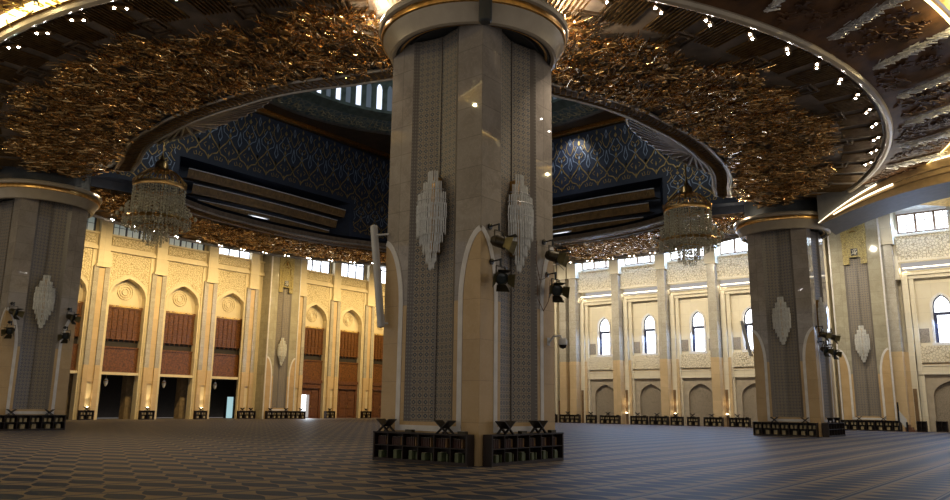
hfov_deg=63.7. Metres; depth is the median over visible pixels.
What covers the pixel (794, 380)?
marble pillar
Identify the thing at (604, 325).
window
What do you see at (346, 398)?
door
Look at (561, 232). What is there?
ceiling lamp
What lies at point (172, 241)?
window
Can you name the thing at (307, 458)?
floor
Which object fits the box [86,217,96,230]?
window
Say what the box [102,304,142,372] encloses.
screen
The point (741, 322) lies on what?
speaker
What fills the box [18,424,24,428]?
book
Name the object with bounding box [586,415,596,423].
bookcase
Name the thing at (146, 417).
bookcase
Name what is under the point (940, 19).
recessed light
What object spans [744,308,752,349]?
window
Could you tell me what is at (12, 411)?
book stand
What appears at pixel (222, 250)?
window
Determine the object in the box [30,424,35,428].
book
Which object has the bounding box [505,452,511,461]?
book
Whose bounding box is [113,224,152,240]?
window
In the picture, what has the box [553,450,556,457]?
book
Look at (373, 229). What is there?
grille
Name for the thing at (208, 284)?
wall
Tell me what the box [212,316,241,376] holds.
screen
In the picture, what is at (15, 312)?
stage light
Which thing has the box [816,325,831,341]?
stage light
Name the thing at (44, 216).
marble pillar
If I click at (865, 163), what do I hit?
ceiling spotlight
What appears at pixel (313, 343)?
screen
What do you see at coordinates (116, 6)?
ceiling spotlight
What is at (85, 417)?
bookcase
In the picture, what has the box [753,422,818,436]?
bookcase
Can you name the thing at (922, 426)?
bookcase
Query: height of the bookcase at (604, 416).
0.840 m
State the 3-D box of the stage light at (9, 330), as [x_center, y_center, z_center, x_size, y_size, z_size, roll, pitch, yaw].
[-25.697,4.389,42.282,0.638,1.043,0.857,3,-12,-11]
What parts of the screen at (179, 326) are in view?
balustrade, lattice panel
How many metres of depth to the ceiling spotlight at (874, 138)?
38.19 m
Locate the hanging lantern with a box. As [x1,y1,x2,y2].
[103,375,107,385]
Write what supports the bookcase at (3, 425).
on the floor
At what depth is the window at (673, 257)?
77.91 m
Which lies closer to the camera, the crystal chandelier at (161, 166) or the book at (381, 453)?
the book at (381, 453)
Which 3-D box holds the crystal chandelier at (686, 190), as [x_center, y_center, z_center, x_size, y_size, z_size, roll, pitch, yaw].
[14.261,-5.074,51.764,4.544,12.623,4.544,9,-14,-35]
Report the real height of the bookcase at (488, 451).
0.840 m
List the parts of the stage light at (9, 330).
barn door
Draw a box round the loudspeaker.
[479,0,491,24]
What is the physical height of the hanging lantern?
1.100 m
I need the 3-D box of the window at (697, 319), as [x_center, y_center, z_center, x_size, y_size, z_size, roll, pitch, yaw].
[22.056,8.012,75.356,1.320,3.950,0.130,-8,-15,38]
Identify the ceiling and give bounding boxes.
[0,0,949,268]
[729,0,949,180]
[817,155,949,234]
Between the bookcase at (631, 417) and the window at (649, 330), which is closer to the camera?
the bookcase at (631, 417)
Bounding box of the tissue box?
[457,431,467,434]
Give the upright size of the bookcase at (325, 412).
0.840 m
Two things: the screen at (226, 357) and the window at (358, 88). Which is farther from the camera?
the screen at (226, 357)
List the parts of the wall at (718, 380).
carved panel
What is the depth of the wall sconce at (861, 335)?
63.98 m
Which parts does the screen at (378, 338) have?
balustrade, lattice panel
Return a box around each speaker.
[370,225,388,327]
[740,321,753,355]
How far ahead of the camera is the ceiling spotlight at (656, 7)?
26.06 m
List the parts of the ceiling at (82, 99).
opening lid, coffer panel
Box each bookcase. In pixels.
[0,415,65,430]
[77,410,94,419]
[138,410,154,419]
[193,411,206,418]
[236,411,255,418]
[265,411,305,418]
[324,411,334,417]
[360,411,371,417]
[372,431,473,466]
[483,432,563,466]
[559,414,580,422]
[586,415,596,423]
[599,415,620,423]
[630,416,648,424]
[649,416,668,424]
[670,417,683,425]
[687,417,699,425]
[703,417,723,426]
[729,418,750,427]
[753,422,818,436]
[822,422,845,436]
[841,420,902,431]
[916,421,927,431]
[936,421,948,431]
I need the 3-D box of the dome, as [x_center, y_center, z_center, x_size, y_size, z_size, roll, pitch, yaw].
[-2.547,-16.384,52.127,49.000,25.900,49.000,-8,-15,38]
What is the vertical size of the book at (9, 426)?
0.242 m
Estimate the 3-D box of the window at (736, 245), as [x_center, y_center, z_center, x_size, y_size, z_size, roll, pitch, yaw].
[25.857,-0.654,74.061,4.580,1.700,0.140,-8,-15,38]
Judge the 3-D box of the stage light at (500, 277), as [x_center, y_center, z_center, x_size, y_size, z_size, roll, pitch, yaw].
[0.755,0.702,21.825,0.638,1.043,0.857,3,-12,-11]
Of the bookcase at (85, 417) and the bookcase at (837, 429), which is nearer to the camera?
the bookcase at (837, 429)
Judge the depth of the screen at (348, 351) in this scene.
95.26 m
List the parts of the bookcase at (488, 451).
panel, panel, shelf, panel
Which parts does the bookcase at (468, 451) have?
panel, shelf, panel, panel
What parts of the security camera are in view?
arm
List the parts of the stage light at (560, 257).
barn door, barn door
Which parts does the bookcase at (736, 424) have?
panel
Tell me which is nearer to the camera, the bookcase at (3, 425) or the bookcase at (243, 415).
the bookcase at (3, 425)
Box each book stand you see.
[6,409,16,414]
[44,409,54,414]
[377,419,396,431]
[434,420,455,433]
[495,421,515,434]
[529,420,547,433]
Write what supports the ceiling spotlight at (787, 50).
attached to the ceiling at (82, 99)
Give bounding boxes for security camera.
[547,335,566,348]
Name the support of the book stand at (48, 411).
on the bookcase at (3, 425)
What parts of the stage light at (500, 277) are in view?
barn door, barn door, barn door, barn door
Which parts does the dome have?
window sill, gold cornice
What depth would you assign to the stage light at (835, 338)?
49.35 m
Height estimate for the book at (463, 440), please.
0.240 m
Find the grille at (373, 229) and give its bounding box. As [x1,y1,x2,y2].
[370,227,379,324]
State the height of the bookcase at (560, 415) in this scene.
0.840 m
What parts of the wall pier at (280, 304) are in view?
mosaic panel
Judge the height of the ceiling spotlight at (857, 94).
0.150 m
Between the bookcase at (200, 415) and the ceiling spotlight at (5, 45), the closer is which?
the ceiling spotlight at (5, 45)
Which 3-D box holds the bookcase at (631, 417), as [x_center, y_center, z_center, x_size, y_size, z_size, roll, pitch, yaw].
[16.271,16.861,75.757,1.800,0.840,0.400,-8,-15,38]
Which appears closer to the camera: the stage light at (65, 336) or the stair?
the stage light at (65, 336)
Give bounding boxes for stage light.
[1,320,15,338]
[8,302,24,319]
[58,326,70,342]
[66,308,80,324]
[488,223,517,257]
[489,258,515,291]
[542,239,569,269]
[545,272,569,302]
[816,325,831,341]
[817,341,833,356]
[826,344,841,358]
[828,329,840,343]
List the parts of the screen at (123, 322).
balustrade, lattice panel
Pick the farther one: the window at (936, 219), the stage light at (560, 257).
the window at (936, 219)
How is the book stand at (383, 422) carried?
on the bookcase at (468, 451)
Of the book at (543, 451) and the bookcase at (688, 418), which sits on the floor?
the bookcase at (688, 418)
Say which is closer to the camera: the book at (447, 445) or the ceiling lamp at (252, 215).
the book at (447, 445)
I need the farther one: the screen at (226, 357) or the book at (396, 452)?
the screen at (226, 357)
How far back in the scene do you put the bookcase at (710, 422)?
71.11 m
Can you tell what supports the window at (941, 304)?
in the wall at (718, 380)
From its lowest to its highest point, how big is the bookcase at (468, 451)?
0.840 m
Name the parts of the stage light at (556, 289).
barn door, barn door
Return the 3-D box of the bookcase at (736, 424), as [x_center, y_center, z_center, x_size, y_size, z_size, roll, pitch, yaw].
[24.108,15.698,69.614,1.900,0.840,0.400,-8,-15,38]
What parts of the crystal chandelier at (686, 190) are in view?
crown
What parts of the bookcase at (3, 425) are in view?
panel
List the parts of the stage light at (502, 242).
barn door, barn door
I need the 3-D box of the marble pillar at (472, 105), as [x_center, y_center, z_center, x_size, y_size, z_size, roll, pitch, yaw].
[-0.117,-1.145,24.891,6.456,15.400,6.456,10,-15,-37]
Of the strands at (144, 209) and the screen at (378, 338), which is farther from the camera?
the screen at (378, 338)
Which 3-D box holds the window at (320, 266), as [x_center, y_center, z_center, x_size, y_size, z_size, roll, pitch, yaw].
[-19.228,1.631,92.814,0.180,2.200,4.139,-8,-15,38]
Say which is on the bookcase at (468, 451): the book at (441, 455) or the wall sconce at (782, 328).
the book at (441, 455)
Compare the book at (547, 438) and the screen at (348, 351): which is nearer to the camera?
the book at (547, 438)
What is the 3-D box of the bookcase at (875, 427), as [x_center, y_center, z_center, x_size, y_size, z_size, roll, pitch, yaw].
[32.387,14.354,62.561,4.500,0.840,0.400,-8,-15,38]
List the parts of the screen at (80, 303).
balustrade, lattice panel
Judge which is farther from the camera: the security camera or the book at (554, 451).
the security camera
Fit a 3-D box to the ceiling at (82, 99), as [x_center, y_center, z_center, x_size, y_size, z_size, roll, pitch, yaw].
[-1.275,-7.596,40.330,104.955,5.209,104.956,-8,-15,38]
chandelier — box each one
[115,142,196,247]
[652,164,724,266]
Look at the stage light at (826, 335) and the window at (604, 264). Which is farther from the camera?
the window at (604, 264)
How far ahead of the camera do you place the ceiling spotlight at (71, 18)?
27.16 m
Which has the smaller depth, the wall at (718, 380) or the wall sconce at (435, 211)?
the wall sconce at (435, 211)
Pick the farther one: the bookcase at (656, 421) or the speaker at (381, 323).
the bookcase at (656, 421)
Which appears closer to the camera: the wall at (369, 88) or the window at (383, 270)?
the wall at (369, 88)
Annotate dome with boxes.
[92,80,744,240]
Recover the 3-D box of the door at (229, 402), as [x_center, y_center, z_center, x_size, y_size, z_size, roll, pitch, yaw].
[-26.496,16.607,85.341,0.300,4.200,3.100,-8,-15,38]
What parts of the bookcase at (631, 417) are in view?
panel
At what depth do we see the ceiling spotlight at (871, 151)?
40.07 m
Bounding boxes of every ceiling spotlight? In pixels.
[1,43,26,48]
[29,29,55,34]
[64,15,91,21]
[107,2,134,10]
[599,0,613,5]
[649,2,667,15]
[700,15,715,27]
[744,29,756,41]
[782,43,791,55]
[813,59,820,70]
[835,75,844,85]
[851,90,862,99]
[861,105,874,114]
[861,159,875,165]
[866,147,880,153]
[867,120,880,127]
[868,134,882,141]
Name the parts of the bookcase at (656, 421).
panel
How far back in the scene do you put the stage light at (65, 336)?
44.48 m
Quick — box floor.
[0,417,949,499]
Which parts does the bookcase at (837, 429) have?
panel, panel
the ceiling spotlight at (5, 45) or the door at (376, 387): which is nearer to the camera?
the ceiling spotlight at (5, 45)
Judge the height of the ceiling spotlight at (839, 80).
0.150 m
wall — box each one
[65,218,384,419]
[326,84,556,110]
[553,206,949,431]
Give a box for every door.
[223,380,236,417]
[301,380,322,417]
[336,381,357,417]
[371,383,381,417]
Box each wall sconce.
[33,275,55,327]
[278,338,286,365]
[416,170,446,270]
[507,174,533,272]
[772,297,790,344]
[816,297,827,343]
[855,325,869,361]
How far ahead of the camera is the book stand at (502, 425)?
21.39 m
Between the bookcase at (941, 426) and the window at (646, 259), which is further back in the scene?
the window at (646, 259)
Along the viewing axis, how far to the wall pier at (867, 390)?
64.63 m
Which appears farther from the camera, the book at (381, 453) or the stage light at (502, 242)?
the book at (381, 453)
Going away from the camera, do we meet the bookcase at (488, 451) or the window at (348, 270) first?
the bookcase at (488, 451)
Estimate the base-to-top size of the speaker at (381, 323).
3.318 m
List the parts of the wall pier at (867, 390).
mosaic panel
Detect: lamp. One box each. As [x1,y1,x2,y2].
[0,0,66,27]
[248,214,268,219]
[553,230,570,234]
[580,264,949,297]
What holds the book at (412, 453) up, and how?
on the bookcase at (468, 451)
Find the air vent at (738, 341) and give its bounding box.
[590,328,929,354]
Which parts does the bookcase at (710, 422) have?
panel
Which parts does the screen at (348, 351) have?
balustrade, lattice panel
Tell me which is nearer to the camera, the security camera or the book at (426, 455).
the book at (426, 455)
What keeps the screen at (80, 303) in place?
attached to the wall at (208, 284)
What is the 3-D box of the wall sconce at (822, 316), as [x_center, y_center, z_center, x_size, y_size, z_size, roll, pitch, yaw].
[22.391,4.586,49.309,0.657,3.109,1.168,-8,-15,38]
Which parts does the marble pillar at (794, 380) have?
rim moulding, mosaic panel, mosaic panel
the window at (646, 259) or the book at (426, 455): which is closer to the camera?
the book at (426, 455)
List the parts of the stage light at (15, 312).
barn door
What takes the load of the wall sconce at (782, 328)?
attached to the marble pillar at (794, 380)
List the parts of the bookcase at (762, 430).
panel, panel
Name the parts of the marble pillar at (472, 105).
mosaic panel, rim moulding, mosaic panel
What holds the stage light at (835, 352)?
attached to the marble pillar at (794, 380)
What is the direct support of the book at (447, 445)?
on the bookcase at (468, 451)
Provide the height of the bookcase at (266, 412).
0.840 m
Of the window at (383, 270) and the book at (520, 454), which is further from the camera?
the window at (383, 270)
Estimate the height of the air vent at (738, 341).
1.150 m
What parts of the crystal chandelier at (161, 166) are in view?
crown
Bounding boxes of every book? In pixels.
[7,424,13,428]
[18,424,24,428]
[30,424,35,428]
[378,450,386,456]
[393,449,401,457]
[408,450,416,458]
[421,452,429,459]
[438,452,446,460]
[445,438,449,447]
[446,454,449,461]
[454,453,463,462]
[461,439,464,447]
[493,455,498,462]
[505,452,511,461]
[518,452,523,460]
[530,452,533,459]
[542,450,545,458]
[546,437,549,444]
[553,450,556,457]
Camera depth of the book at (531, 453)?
22.16 m
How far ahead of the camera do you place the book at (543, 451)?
22.63 m
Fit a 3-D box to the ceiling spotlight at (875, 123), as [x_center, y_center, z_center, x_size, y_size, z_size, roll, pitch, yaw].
[19.009,-5.970,36.441,0.280,0.150,0.840,0,-12,3]
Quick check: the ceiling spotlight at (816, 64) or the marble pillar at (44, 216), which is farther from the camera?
the marble pillar at (44, 216)
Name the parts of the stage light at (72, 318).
barn door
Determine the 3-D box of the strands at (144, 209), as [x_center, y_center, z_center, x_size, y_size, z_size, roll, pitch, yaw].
[-19.641,-2.700,47.376,3.161,2.201,3.189,-8,-15,38]
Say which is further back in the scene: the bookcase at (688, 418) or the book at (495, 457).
the bookcase at (688, 418)
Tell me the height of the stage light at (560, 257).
1.021 m
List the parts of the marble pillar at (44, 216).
mosaic panel, mosaic panel, rim moulding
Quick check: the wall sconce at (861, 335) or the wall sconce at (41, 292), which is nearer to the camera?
the wall sconce at (41, 292)
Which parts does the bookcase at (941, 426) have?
panel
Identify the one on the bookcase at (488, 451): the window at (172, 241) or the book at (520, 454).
the book at (520, 454)
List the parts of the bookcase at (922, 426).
panel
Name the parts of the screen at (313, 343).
balustrade, lattice panel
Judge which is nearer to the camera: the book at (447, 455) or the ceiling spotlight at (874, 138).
the book at (447, 455)
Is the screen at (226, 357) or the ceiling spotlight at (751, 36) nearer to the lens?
the ceiling spotlight at (751, 36)
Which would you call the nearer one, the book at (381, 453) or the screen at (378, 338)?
the book at (381, 453)
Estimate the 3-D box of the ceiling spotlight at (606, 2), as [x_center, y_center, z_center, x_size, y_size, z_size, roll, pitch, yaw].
[4.275,-8.373,25.510,0.840,0.150,0.280,12,-16,-43]
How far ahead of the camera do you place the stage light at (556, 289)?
23.93 m
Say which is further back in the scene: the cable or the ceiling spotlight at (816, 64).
the ceiling spotlight at (816, 64)
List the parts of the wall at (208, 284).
arch moulding, carved panel, cornice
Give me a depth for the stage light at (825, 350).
47.56 m
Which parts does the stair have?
post, rail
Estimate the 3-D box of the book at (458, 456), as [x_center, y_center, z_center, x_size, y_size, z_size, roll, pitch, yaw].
[-0.432,5.678,20.917,0.130,0.242,0.240,-8,-15,38]
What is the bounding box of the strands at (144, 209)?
[129,182,185,226]
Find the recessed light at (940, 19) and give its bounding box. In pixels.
[925,0,949,162]
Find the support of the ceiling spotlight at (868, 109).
attached to the ceiling at (82, 99)
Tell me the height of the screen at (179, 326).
6.469 m
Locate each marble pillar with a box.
[0,166,101,414]
[378,0,568,466]
[734,200,836,436]
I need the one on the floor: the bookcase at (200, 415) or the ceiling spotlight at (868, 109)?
the bookcase at (200, 415)
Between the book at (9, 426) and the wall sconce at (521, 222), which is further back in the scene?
the book at (9, 426)
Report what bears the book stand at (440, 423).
on the bookcase at (468, 451)
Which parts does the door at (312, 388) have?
daylit doorway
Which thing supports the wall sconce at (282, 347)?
attached to the wall pier at (280, 304)
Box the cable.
[536,241,549,310]
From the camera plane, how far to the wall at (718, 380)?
74.57 m
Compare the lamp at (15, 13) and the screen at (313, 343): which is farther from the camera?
the screen at (313, 343)
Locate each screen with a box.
[70,301,82,369]
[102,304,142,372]
[160,310,195,374]
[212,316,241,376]
[303,325,323,379]
[338,330,358,381]
[372,334,382,382]
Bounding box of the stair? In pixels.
[896,402,916,431]
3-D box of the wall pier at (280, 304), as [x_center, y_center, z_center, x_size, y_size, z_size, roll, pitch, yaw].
[-22.141,9.052,86.084,2.250,19.400,4.120,-8,-15,38]
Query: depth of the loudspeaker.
22.60 m
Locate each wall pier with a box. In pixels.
[254,255,301,418]
[827,218,897,420]
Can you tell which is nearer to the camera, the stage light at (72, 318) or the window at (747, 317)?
the stage light at (72, 318)
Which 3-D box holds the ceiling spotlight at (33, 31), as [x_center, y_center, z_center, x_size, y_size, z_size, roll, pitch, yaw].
[-15.982,-8.044,28.270,0.840,0.150,0.280,0,-12,3]
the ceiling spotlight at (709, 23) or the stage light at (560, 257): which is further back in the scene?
the ceiling spotlight at (709, 23)
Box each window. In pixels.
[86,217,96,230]
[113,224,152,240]
[169,238,204,250]
[219,248,249,258]
[308,260,329,272]
[317,84,381,108]
[342,263,364,279]
[381,268,385,282]
[583,261,608,269]
[600,318,609,354]
[625,255,653,264]
[644,315,654,352]
[670,249,703,259]
[692,312,704,350]
[720,238,747,253]
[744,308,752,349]
[895,208,947,233]
[932,295,949,342]
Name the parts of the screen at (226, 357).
balustrade, lattice panel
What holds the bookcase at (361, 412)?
on the floor
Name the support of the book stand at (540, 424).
on the bookcase at (488, 451)

